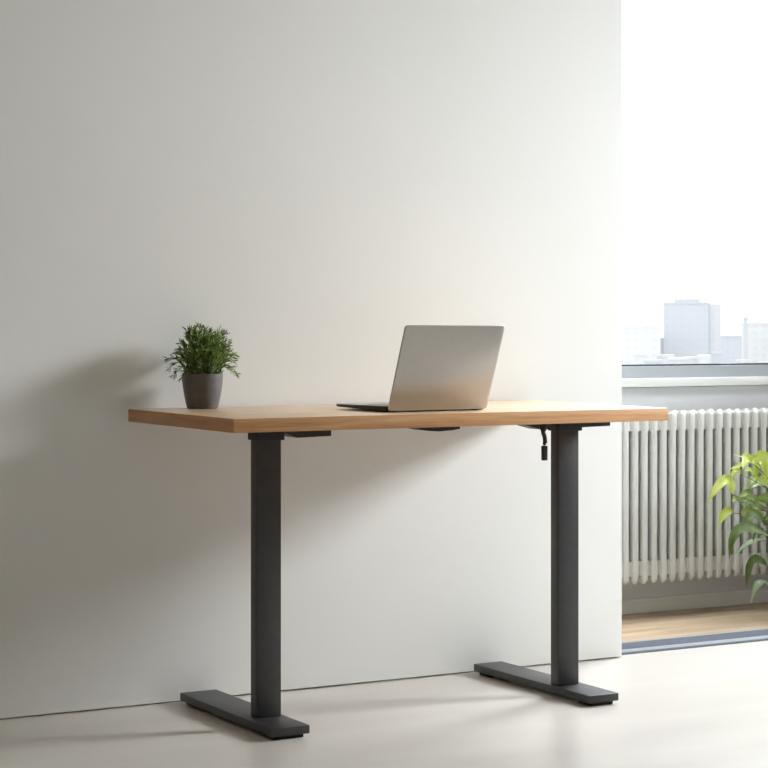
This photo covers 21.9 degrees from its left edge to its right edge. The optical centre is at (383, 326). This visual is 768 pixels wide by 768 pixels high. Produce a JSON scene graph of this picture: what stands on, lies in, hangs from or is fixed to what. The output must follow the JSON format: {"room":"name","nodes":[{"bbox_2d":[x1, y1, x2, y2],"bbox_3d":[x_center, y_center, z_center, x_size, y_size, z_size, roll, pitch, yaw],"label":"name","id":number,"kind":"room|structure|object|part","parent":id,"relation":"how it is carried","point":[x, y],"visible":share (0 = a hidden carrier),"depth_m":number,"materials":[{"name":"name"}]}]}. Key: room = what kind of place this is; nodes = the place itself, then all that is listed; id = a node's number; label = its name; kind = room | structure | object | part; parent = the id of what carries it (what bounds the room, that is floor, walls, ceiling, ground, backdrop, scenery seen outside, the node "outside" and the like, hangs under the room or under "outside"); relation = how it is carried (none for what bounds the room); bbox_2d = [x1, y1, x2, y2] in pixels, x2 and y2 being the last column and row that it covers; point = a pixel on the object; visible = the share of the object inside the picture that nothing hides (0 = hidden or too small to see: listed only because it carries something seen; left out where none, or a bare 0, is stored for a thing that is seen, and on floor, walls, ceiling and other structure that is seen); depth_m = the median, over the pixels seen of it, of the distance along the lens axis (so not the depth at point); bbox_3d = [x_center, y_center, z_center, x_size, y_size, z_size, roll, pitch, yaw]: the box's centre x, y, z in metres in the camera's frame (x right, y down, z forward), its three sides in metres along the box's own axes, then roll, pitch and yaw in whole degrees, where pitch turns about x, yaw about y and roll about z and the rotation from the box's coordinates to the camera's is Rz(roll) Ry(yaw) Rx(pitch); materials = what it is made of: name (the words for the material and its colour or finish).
{"room":"home office","nodes":[
{"label":"home office","id":0,"kind":"room"},
{"bbox_2d":[0,0,621,718],"bbox_3d":[-1.657,-0.634,4.836,4.861,3.147,0.886,0,0,-29],"label":"wall","id":1,"kind":"structure","parent":0,"point":[313,182],"depth_m":5.14,"materials":[{"name":"paint"}]},
{"bbox_2d":[4,657,613,718],"bbox_3d":[-1.433,0.942,4.478,4.799,0.040,0.018,0,0,-29],"label":"trim","id":2,"kind":"structure","parent":1,"relation":"attached to","point":[610,657],"depth_m":5.16,"materials":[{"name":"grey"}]},
{"bbox_2d":[622,628,767,654],"bbox_3d":[2.370,0.990,6.736,4.059,0.105,0.169,0,0,-29],"label":"trim","id":3,"kind":"structure","parent":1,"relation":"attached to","point":[735,637],"depth_m":5.91,"materials":[{"name":"metal"}]},
{"bbox_2d":[0,641,767,767],"bbox_3d":[1.823,0.992,2.780,8.900,0.100,6.184,0,0,-29],"label":"floor","id":4,"kind":"structure","parent":0,"point":[700,707],"depth_m":4.68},
{"bbox_2d":[128,400,667,739],"bbox_3d":[0.039,0.572,4.916,1.193,0.740,0.612,0,0,-29],"label":"desk","id":5,"kind":"object","parent":4,"relation":"on","point":[265,426],"visible":1,"depth_m":4.71,"materials":[{"name":"brown wood"}]},
{"bbox_2d":[162,321,239,408],"bbox_3d":[-0.445,0.094,4.908,0.172,0.218,0.193,0,0,26],"label":"potted plant","id":6,"kind":"object","parent":5,"relation":"on","point":[202,383],"visible":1,"depth_m":4.88,"materials":[{"name":"green plant"}]},
{"bbox_3d":[-0.450,0.160,4.914,0.102,0.086,0.102,0,0,-29],"label":"pot","id":7,"kind":"part","parent":6,"relation":"part of","materials":[{"name":"grey ceramic"}]},
{"bbox_3d":[-0.277,0.590,4.655,0.064,0.650,0.035,0,0,-29],"label":"leg","id":8,"kind":"part","parent":5,"relation":"part of","materials":[{"name":"black metal"}]},
{"bbox_3d":[-0.282,0.250,4.661,0.078,0.032,0.110,0,0,-29],"label":"mounting plate","id":9,"kind":"part","parent":5,"relation":"part of","materials":[{"name":"black plastic"}]},
{"bbox_3d":[-0.206,0.248,4.698,0.152,0.028,0.060,0,0,-29],"label":"support arm","id":10,"kind":"part","parent":5,"relation":"part of","materials":[{"name":"black plastic"}]},
{"bbox_2d":[336,325,503,411],"bbox_3d":[0.084,0.100,4.812,0.282,0.206,0.327,0,0,-32],"label":"laptop","id":11,"kind":"object","parent":5,"relation":"on","point":[439,367],"visible":1,"depth_m":4.71,"materials":[{"name":"silver metal"}]},
{"bbox_3d":[0.149,0.098,4.708,0.282,0.203,0.082,0,0,-32],"label":"lid","id":12,"kind":"part","parent":11,"relation":"part of","materials":[{"name":"metal"}]},
{"bbox_3d":[0.365,0.247,5.021,0.125,0.026,0.060,0,0,-29],"label":"support arm","id":13,"kind":"part","parent":5,"relation":"part of","materials":[{"name":"black plastic"}]},
{"bbox_2d":[539,424,551,460],"bbox_3d":[0.405,0.283,4.968,0.047,0.105,0.012,0,0,-29],"label":"power cable","id":14,"kind":"object","parent":5,"relation":"hanging from","point":[544,449],"visible":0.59,"depth_m":4.96,"materials":[{"name":"black plastic"}]},
{"bbox_3d":[0.462,0.590,5.073,0.064,0.650,0.035,0,0,-29],"label":"leg","id":15,"kind":"part","parent":5,"relation":"part of","materials":[{"name":"black metal"}]},
{"bbox_3d":[0.458,0.250,5.079,0.078,0.032,0.110,0,0,-29],"label":"mounting plate","id":16,"kind":"part","parent":5,"relation":"part of","materials":[{"name":"black plastic"}]},
{"bbox_3d":[0.516,0.246,5.106,0.120,0.024,0.060,0,0,-29],"label":"support arm","id":17,"kind":"part","parent":5,"relation":"part of","materials":[{"name":"black plastic"}]},
{"bbox_2d":[622,602,767,641],"bbox_3d":[2.204,0.992,7.028,4.059,0.100,0.503,0,0,-29],"label":"floor","id":18,"kind":"structure","parent":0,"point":[709,620],"depth_m":6.33,"materials":[{"name":"brown wood"}]},
{"bbox_2d":[707,450,767,602],"bbox_3d":[1.338,0.618,6.462,0.766,0.649,0.261,0,0,-29],"label":"leafy plant","id":19,"kind":"object","parent":18,"relation":"on","point":[751,511],"visible":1,"depth_m":6.38,"materials":[{"name":"green plant"}]},
{"bbox_2d":[622,385,767,599],"bbox_3d":[1.985,-0.633,7.285,3.889,3.150,0.200,0,0,-29],"label":"wall","id":20,"kind":"structure","parent":0,"point":[678,398],"depth_m":6.64,"materials":[{"name":"paint"}]},
{"bbox_2d":[622,363,767,387],"bbox_3d":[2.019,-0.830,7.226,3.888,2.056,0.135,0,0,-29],"label":"windowsill","id":21,"kind":"structure","parent":20,"relation":"in","point":[724,374],"depth_m":6.62,"materials":[{"name":"white paint"}]},
{"bbox_3d":[2.019,0.184,7.226,3.888,0.028,0.135,0,0,-29],"label":"sill","id":22,"kind":"part","parent":21,"relation":"part of","materials":[{"name":"white paint"}]},
{"bbox_3d":[1.956,-0.844,7.183,3.640,2.027,0.059,0,0,-29],"label":"frame","id":23,"kind":"part","parent":21,"relation":"part of","materials":[{"name":"grey"}]},
{"bbox_2d":[622,588,767,614],"bbox_3d":[2.037,0.918,7.193,3.889,0.048,0.012,0,0,-29],"label":"baseboard","id":24,"kind":"structure","parent":20,"relation":"attached to","point":[737,597],"depth_m":6.62,"materials":[{"name":"white paint"}]},
{"bbox_2d":[622,407,767,584],"bbox_3d":[1.926,0.608,7.054,3.139,0.668,0.142,0,0,-29],"label":"radiator","id":25,"kind":"object","parent":20,"relation":"attached to","point":[671,468],"visible":0.6,"depth_m":6.45,"materials":[{"name":"white metal"}]},
{"label":"outside","id":26,"kind":"structure","parent":0,"visible":0},
{"bbox_3d":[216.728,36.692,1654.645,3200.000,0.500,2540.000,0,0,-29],"label":"ground","id":27,"kind":"structure","parent":26,"visible":0},
{"bbox_2d":[632,353,647,364],"bbox_3d":[92.382,23.005,714.506,5.682,26.874,8.400,0,0,7],"label":"building","id":28,"kind":"structure","parent":27,"relation":"on","point":[638,358],"depth_m":710.61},
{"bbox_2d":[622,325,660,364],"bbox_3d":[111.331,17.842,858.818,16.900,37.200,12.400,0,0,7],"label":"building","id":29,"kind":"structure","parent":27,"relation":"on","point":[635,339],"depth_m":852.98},
{"bbox_2d":[644,359,662,363],"bbox_3d":[88.006,23.620,648.589,6.134,25.644,8.400,0,0,8],"label":"building","id":30,"kind":"structure","parent":27,"relation":"on","point":[646,361],"depth_m":644.49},
{"bbox_2d":[657,354,674,363],"bbox_3d":[102.501,23.296,721.365,6.332,26.292,8.400,0,0,8],"label":"building","id":31,"kind":"structure","parent":27,"relation":"on","point":[664,357],"depth_m":717.41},
{"bbox_2d":[668,357,688,363],"bbox_3d":[97.748,23.328,658.196,6.575,26.228,8.400,0,0,8],"label":"building","id":32,"kind":"structure","parent":27,"relation":"on","point":[672,360],"depth_m":654.16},
{"bbox_2d":[660,299,720,363],"bbox_3d":[134.667,12.092,878.746,28.800,48.700,18.400,0,0,9],"label":"building","id":33,"kind":"structure","parent":27,"relation":"on","point":[692,327],"depth_m":869.81,"materials":[{"name":"white concrete"}]},
{"bbox_2d":[688,357,697,363],"bbox_3d":[111.995,23.717,722.845,4.714,25.451,8.400,0,0,9],"label":"building","id":34,"kind":"structure","parent":27,"relation":"on","point":[692,360],"depth_m":718.81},
{"bbox_2d":[697,354,710,363],"bbox_3d":[105.443,22.847,653.396,4.391,27.190,8.400,0,0,9],"label":"building","id":35,"kind":"structure","parent":27,"relation":"on","point":[702,359],"depth_m":649.39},
{"bbox_2d":[711,352,721,363],"bbox_3d":[119.358,22.780,711.182,3.978,27.324,8.400,0,0,10],"label":"building","id":36,"kind":"structure","parent":27,"relation":"on","point":[716,356],"depth_m":707.15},
{"bbox_2d":[721,335,741,362],"bbox_3d":[169.983,20.392,971.241,11.300,32.100,12.400,0,0,10],"label":"building","id":37,"kind":"structure","parent":27,"relation":"on","point":[731,345],"depth_m":965.38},
{"bbox_2d":[735,360,749,362],"bbox_3d":[127.107,24.097,703.111,4.996,24.691,8.400,0,0,10],"label":"building","id":38,"kind":"structure","parent":27,"relation":"on","point":[736,361],"depth_m":699.08,"materials":[{"name":"white"}]},
{"bbox_2d":[743,317,747,359],"bbox_3d":[143.738,16.392,787.799,2.000,40.100,2.000,0,0,10],"label":"building","id":39,"kind":"structure","parent":27,"relation":"on","point":[745,319],"depth_m":786.96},
{"bbox_2d":[741,321,767,362],"bbox_3d":[164.914,16.892,870.521,15.900,39.100,12.400,0,0,11],"label":"building","id":40,"kind":"structure","parent":27,"relation":"on","point":[757,330],"depth_m":864.93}
]}

